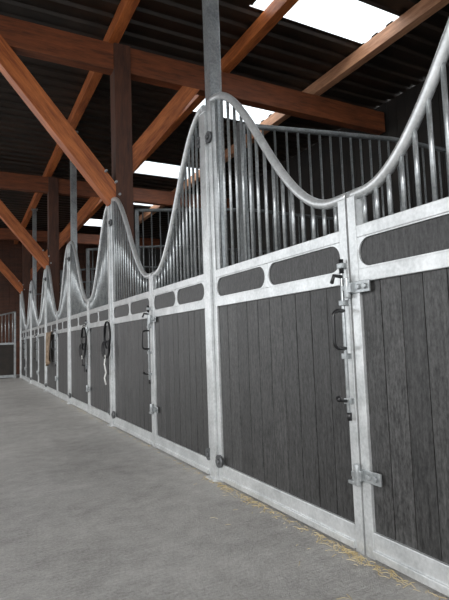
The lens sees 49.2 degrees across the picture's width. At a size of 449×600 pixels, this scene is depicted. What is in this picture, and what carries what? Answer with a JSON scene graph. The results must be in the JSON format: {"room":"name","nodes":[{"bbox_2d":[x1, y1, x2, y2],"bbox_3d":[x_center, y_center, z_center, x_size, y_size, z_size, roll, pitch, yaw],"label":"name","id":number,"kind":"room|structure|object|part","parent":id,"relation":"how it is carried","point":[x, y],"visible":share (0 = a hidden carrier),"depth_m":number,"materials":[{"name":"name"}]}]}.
{"room":"horse stable","nodes":[
{"label":"horse stable","id":0,"kind":"room"},
{"bbox_2d":[0,240,98,374],"bbox_3d":[-8.006,0.218,17.256,10.400,4.850,0.080,0,-5,-28],"label":"wall","id":1,"kind":"structure","parent":0,"point":[10,253],"depth_m":17.55,"materials":[{"name":"brown wood"}]},
{"bbox_2d":[0,374,448,599],"bbox_3d":[-6.790,1.729,5.316,21.000,0.200,32.000,0,-5,-28],"label":"floor","id":2,"kind":"structure","parent":0,"point":[89,511],"depth_m":2.47,"materials":[{"name":"concrete"}]},
{"bbox_2d":[0,311,15,377],"bbox_3d":[-7.748,1.381,14.741,2.732,2.103,0.052,0,-5,-28],"label":"gate","id":3,"kind":"object","parent":2,"relation":"on","point":[7,350],"visible":0.99,"depth_m":15.24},
{"bbox_2d":[20,282,30,383],"bbox_3d":[-5.740,0.954,14.073,0.146,2.704,2.875,0,-5,-28],"label":"stall","id":4,"kind":"object","parent":2,"relation":"on","point":[25,328],"visible":0.92,"depth_m":13.99,"materials":[{"name":"metal"}]},
{"bbox_3d":[-6.355,1.121,15.279,0.103,2.612,0.150,0,-5,-28],"label":"closing post","id":5,"kind":"part","parent":4,"relation":"part of","materials":[{"name":"metal"}]},
{"bbox_3d":[-5.737,0.177,14.179,0.050,1.139,2.586,0,-5,-28],"label":"arched rail","id":6,"kind":"part","parent":4,"relation":"part of","materials":[{"name":"metal"}]},
{"bbox_3d":[-5.104,0.884,12.921,0.103,2.612,0.150,0,-5,-28],"label":"post","id":7,"kind":"part","parent":4,"relation":"part of","materials":[{"name":"metal"}]},
{"bbox_2d":[31,208,37,301],"bbox_3d":[-5.070,-0.137,13.087,0.160,4.670,0.180,0,-5,-28],"label":"steel column","id":8,"kind":"structure","parent":2,"relation":"on","point":[34,211],"depth_m":13.18,"materials":[{"name":"grey metal"}]},
{"bbox_2d":[31,269,46,391],"bbox_3d":[-4.460,0.711,11.662,0.146,2.704,2.753,0,-5,-28],"label":"stall","id":9,"kind":"object","parent":2,"relation":"on","point":[38,325],"visible":0.93,"depth_m":11.54,"materials":[{"name":"metal"}]},
{"bbox_3d":[-4.487,-0.061,11.820,0.050,1.139,2.586,0,-5,-28],"label":"arched rail","id":10,"kind":"part","parent":9,"relation":"part of","materials":[{"name":"metal"}]},
{"bbox_3d":[-3.853,0.646,10.562,0.103,2.612,0.150,0,-5,-28],"label":"post","id":11,"kind":"part","parent":9,"relation":"part of","materials":[{"name":"metal"}]},
{"bbox_2d":[46,243,70,403],"bbox_3d":[-3.210,0.474,9.303,0.146,2.704,2.753,0,-5,-28],"label":"stall","id":12,"kind":"object","parent":2,"relation":"on","point":[58,370],"visible":0.92,"depth_m":9.05,"materials":[{"name":"metal"}]},
{"bbox_2d":[45,331,52,365],"bbox_3d":[-3.538,0.978,9.843,0.120,0.690,0.520,0,-5,-28],"label":"rug","id":13,"kind":"object","parent":12,"relation":"hanging from","point":[48,334],"visible":1,"depth_m":9.76,"materials":[{"name":"brown fabric"}]},
{"bbox_3d":[-3.236,-0.298,9.462,0.050,1.139,2.586,0,-5,-28],"label":"arched rail","id":14,"kind":"part","parent":12,"relation":"part of","materials":[{"name":"metal"}]},
{"bbox_3d":[-2.603,0.408,8.204,0.103,2.612,0.150,0,-5,-28],"label":"post","id":15,"kind":"part","parent":12,"relation":"part of","materials":[{"name":"metal"}]},
{"bbox_2d":[70,130,77,249],"bbox_3d":[-2.568,-0.612,8.370,0.160,4.670,0.180,0,-5,-28],"label":"steel column","id":16,"kind":"structure","parent":2,"relation":"on","point":[73,170],"depth_m":8.42,"materials":[{"name":"grey metal"}]},
{"bbox_2d":[0,228,159,322],"bbox_3d":[-6.825,0.093,15.133,10.300,4.670,0.250,0,-5,-28],"label":"frame","id":17,"kind":"object","parent":2,"relation":"on","point":[5,233],"visible":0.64,"depth_m":15.46,"materials":[{"name":"brown wood"}]},
{"bbox_2d":[69,205,114,426],"bbox_3d":[-1.959,0.236,6.945,0.146,2.704,2.753,0,-5,-28],"label":"stall","id":18,"kind":"object","parent":2,"relation":"on","point":[89,392],"visible":0.95,"depth_m":6.67,"materials":[{"name":"metal"}]},
{"bbox_2d":[79,326,86,371],"bbox_3d":[-1.994,0.689,6.926,0.063,0.649,0.195,2,-6,-39],"label":"halter","id":19,"kind":"object","parent":18,"relation":"hanging from","point":[85,343],"visible":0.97,"depth_m":6.91,"materials":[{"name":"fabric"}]},
{"bbox_3d":[-1.984,0.651,6.917,0.082,0.725,0.032,0,-5,-28],"label":"black handle","id":20,"kind":"part","parent":18,"relation":"part of","materials":[{"name":"metal"}]},
{"bbox_3d":[-1.985,-0.536,7.104,0.050,1.139,2.586,0,-5,-28],"label":"arched rail","id":21,"kind":"part","parent":18,"relation":"part of","materials":[{"name":"metal"}]},
{"bbox_2d":[101,319,110,384],"bbox_3d":[-1.387,0.613,5.779,0.065,0.768,0.194,2,-6,-41],"label":"halter","id":22,"kind":"object","parent":18,"relation":"hanging from","point":[103,346],"visible":1,"depth_m":5.76,"materials":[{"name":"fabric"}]},
{"bbox_3d":[-1.352,0.171,5.846,0.103,2.612,0.150,0,-5,-28],"label":"post","id":23,"kind":"part","parent":18,"relation":"part of","materials":[{"name":"metal"}]},
{"bbox_2d":[0,171,229,310],"bbox_3d":[-4.324,-0.383,10.416,10.300,4.670,0.250,0,-5,-28],"label":"frame","id":24,"kind":"object","parent":2,"relation":"on","point":[53,187],"visible":0.73,"depth_m":10.73,"materials":[{"name":"brown wood"}]},
{"bbox_2d":[60,266,201,295],"bbox_3d":[-1.667,0.575,11.729,4.342,2.792,0.052,0,-5,-28],"label":"wall","id":25,"kind":"structure","parent":2,"relation":"on","point":[61,271],"depth_m":11.03,"materials":[{"name":"metal"}]},
{"bbox_2d":[81,270,197,293],"bbox_3d":[-1.681,-0.106,11.790,4.159,1.360,0.019,0,-5,-28],"label":"bars","id":26,"kind":"object","parent":25,"relation":"attached to","point":[91,270],"visible":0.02,"depth_m":11.69,"materials":[{"name":"metal"}]},
{"bbox_2d":[110,105,222,481],"bbox_3d":[-0.709,-0.002,4.587,0.146,2.704,2.753,0,-5,-28],"label":"stall","id":27,"kind":"object","parent":2,"relation":"on","point":[165,397],"visible":0.98,"depth_m":4.12,"materials":[{"name":"metal"}]},
{"bbox_3d":[-0.734,0.413,4.559,0.082,0.725,0.032,0,-5,-28],"label":"black handle","id":28,"kind":"part","parent":27,"relation":"part of","materials":[{"name":"metal"}]},
{"bbox_3d":[-0.735,-0.774,4.745,0.050,1.139,2.586,0,-5,-28],"label":"arched rail","id":29,"kind":"part","parent":27,"relation":"part of","materials":[{"name":"metal"}]},
{"bbox_3d":[-0.101,-0.067,3.487,0.103,2.612,0.150,0,-5,-28],"label":"post","id":30,"kind":"part","parent":27,"relation":"part of","materials":[{"name":"metal"}]},
{"bbox_2d":[86,245,273,298],"bbox_3d":[-0.440,0.342,9.414,4.342,2.792,0.052,0,-5,-28],"label":"wall","id":31,"kind":"structure","parent":2,"relation":"on","point":[156,246],"depth_m":8.47,"materials":[{"name":"metal"}]},
{"bbox_2d":[92,247,264,284],"bbox_3d":[-0.454,-0.339,9.476,4.159,1.360,0.019,0,-5,-28],"label":"bars","id":32,"kind":"object","parent":31,"relation":"attached to","point":[172,247],"visible":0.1,"depth_m":9.08,"materials":[{"name":"metal"}]},
{"bbox_2d":[0,15,384,298],"bbox_3d":[-1.822,-0.858,5.700,10.300,4.670,0.250,0,-5,-28],"label":"frame","id":33,"kind":"object","parent":2,"relation":"on","point":[124,64],"visible":0.75,"depth_m":6.03,"materials":[{"name":"brown wood"}]},
{"bbox_2d":[202,0,225,267],"bbox_3d":[-0.067,-1.088,3.654,0.160,4.670,0.180,0,-5,-28],"label":"steel column","id":34,"kind":"structure","parent":2,"relation":"on","point":[210,8],"depth_m":3.67,"materials":[{"name":"grey metal"}]},
{"bbox_2d":[134,208,368,294],"bbox_3d":[0.834,0.100,7.012,4.342,2.792,0.052,0,-5,-28],"label":"wall","id":35,"kind":"structure","parent":2,"relation":"on","point":[136,211],"depth_m":6.16,"materials":[{"name":"metal"}]},
{"bbox_2d":[142,211,329,282],"bbox_3d":[0.820,-0.581,7.073,4.159,1.360,0.019,0,-5,-28],"label":"bars","id":36,"kind":"object","parent":35,"relation":"attached to","point":[168,211],"visible":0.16,"depth_m":6.40,"materials":[{"name":"metal"}]},
{"bbox_2d":[62,401,446,599],"bbox_3d":[-0.946,1.362,4.635,0.368,0.011,8.665,0,-5,-28],"label":"litter","id":37,"kind":"object","parent":2,"relation":"on","point":[356,557],"visible":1,"depth_m":2.19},
{"bbox_2d":[207,18,448,596],"bbox_3d":[0.542,-0.239,2.228,0.146,2.704,2.753,0,-5,-28],"label":"stall","id":38,"kind":"object","parent":2,"relation":"on","point":[332,350],"visible":1,"depth_m":2.23,"materials":[{"name":"metal"}]},
{"bbox_3d":[0.516,-1.011,2.387,0.050,1.139,2.586,0,-5,-28],"label":"arched rail","id":39,"kind":"part","parent":38,"relation":"part of","materials":[{"name":"metal"}]},
{"bbox_3d":[0.517,0.175,2.200,0.082,0.725,0.032,0,-5,-28],"label":"black handle","id":40,"kind":"part","parent":38,"relation":"part of","materials":[{"name":"metal"}]},
{"bbox_2d":[236,122,445,261],"bbox_3d":[2.062,-0.133,4.698,4.342,2.792,0.052,0,-5,-28],"label":"wall","id":41,"kind":"structure","parent":2,"relation":"on","point":[260,126],"depth_m":3.86,"materials":[{"name":"metal"}]},
{"bbox_2d":[250,129,448,256],"bbox_3d":[2.048,-0.815,4.759,4.159,1.360,0.019,0,-5,-28],"label":"bars","id":42,"kind":"object","parent":41,"relation":"attached to","point":[262,130],"visible":0.41,"depth_m":4.19,"materials":[{"name":"metal"}]},
{"bbox_3d":[0.679,-1.333,0.983,10.300,4.670,0.250,0,-5,-28],"label":"frame","id":43,"kind":"object","parent":2,"relation":"on","visible":0},
{"bbox_2d":[14,0,139,243],"bbox_3d":[-2.358,-3.086,7.924,0.120,0.180,22.200,0,-5,-28],"label":"beam","id":44,"kind":"structure","parent":43,"relation":"on","point":[126,9],"depth_m":7.22,"materials":[{"name":"brown wood"}]},
{"bbox_2d":[62,0,298,246],"bbox_3d":[-0.962,-3.074,8.664,0.120,0.180,22.200,0,-5,-28],"label":"beam","id":45,"kind":"structure","parent":43,"relation":"on","point":[277,9],"depth_m":6.35,"materials":[{"name":"brown wood"}]},
{"bbox_2d":[139,0,448,223],"bbox_3d":[0.434,-3.062,9.403,0.120,0.180,22.200,0,-5,-28],"label":"beam","id":46,"kind":"structure","parent":43,"relation":"on","point":[423,9],"depth_m":6.58,"materials":[{"name":"brown wood"}]},
{"bbox_2d":[0,0,448,238],"bbox_3d":[-2.849,-3.197,7.732,10.750,0.035,22.500,0,-5,-28],"label":"ceiling","id":47,"kind":"structure","parent":0,"point":[293,55],"depth_m":7.28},
{"bbox_2d":[84,219,101,226],"bbox_3d":[-4.027,-2.489,15.843,1.770,0.035,0.800,0,-5,-28],"label":"skylight","id":48,"kind":"object","parent":47,"relation":"attached to","point":[91,222],"visible":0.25,"depth_m":15.76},
{"bbox_2d":[133,203,152,205],"bbox_3d":[-2.720,-2.737,13.379,1.770,0.035,0.800,0,-5,-28],"label":"skylight","id":49,"kind":"object","parent":47,"relation":"attached to","point":[133,203],"visible":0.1,"depth_m":13.84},
{"bbox_2d":[134,161,199,178],"bbox_3d":[-1.507,-2.968,11.091,1.770,0.035,0.800,0,-5,-28],"label":"skylight","id":50,"kind":"object","parent":47,"relation":"attached to","point":[149,168],"visible":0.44,"depth_m":11.16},
{"bbox_2d":[194,99,273,123],"bbox_3d":[0.033,-3.261,8.187,1.770,0.035,0.800,0,-5,-28],"label":"skylight","id":51,"kind":"object","parent":47,"relation":"attached to","point":[257,114],"visible":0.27,"depth_m":8.50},
{"bbox_2d":[250,0,398,42],"bbox_3d":[1.232,-3.489,5.926,1.770,0.035,0.660,0,-5,-28],"label":"skylight","id":52,"kind":"object","parent":47,"relation":"attached to","point":[355,20],"visible":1,"depth_m":6.03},
{"bbox_2d":[139,66,448,290],"bbox_3d":[1.844,-0.725,9.972,0.080,4.850,22.300,0,-5,-28],"label":"wall","id":53,"kind":"structure","parent":0,"point":[397,111],"depth_m":9.08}
]}

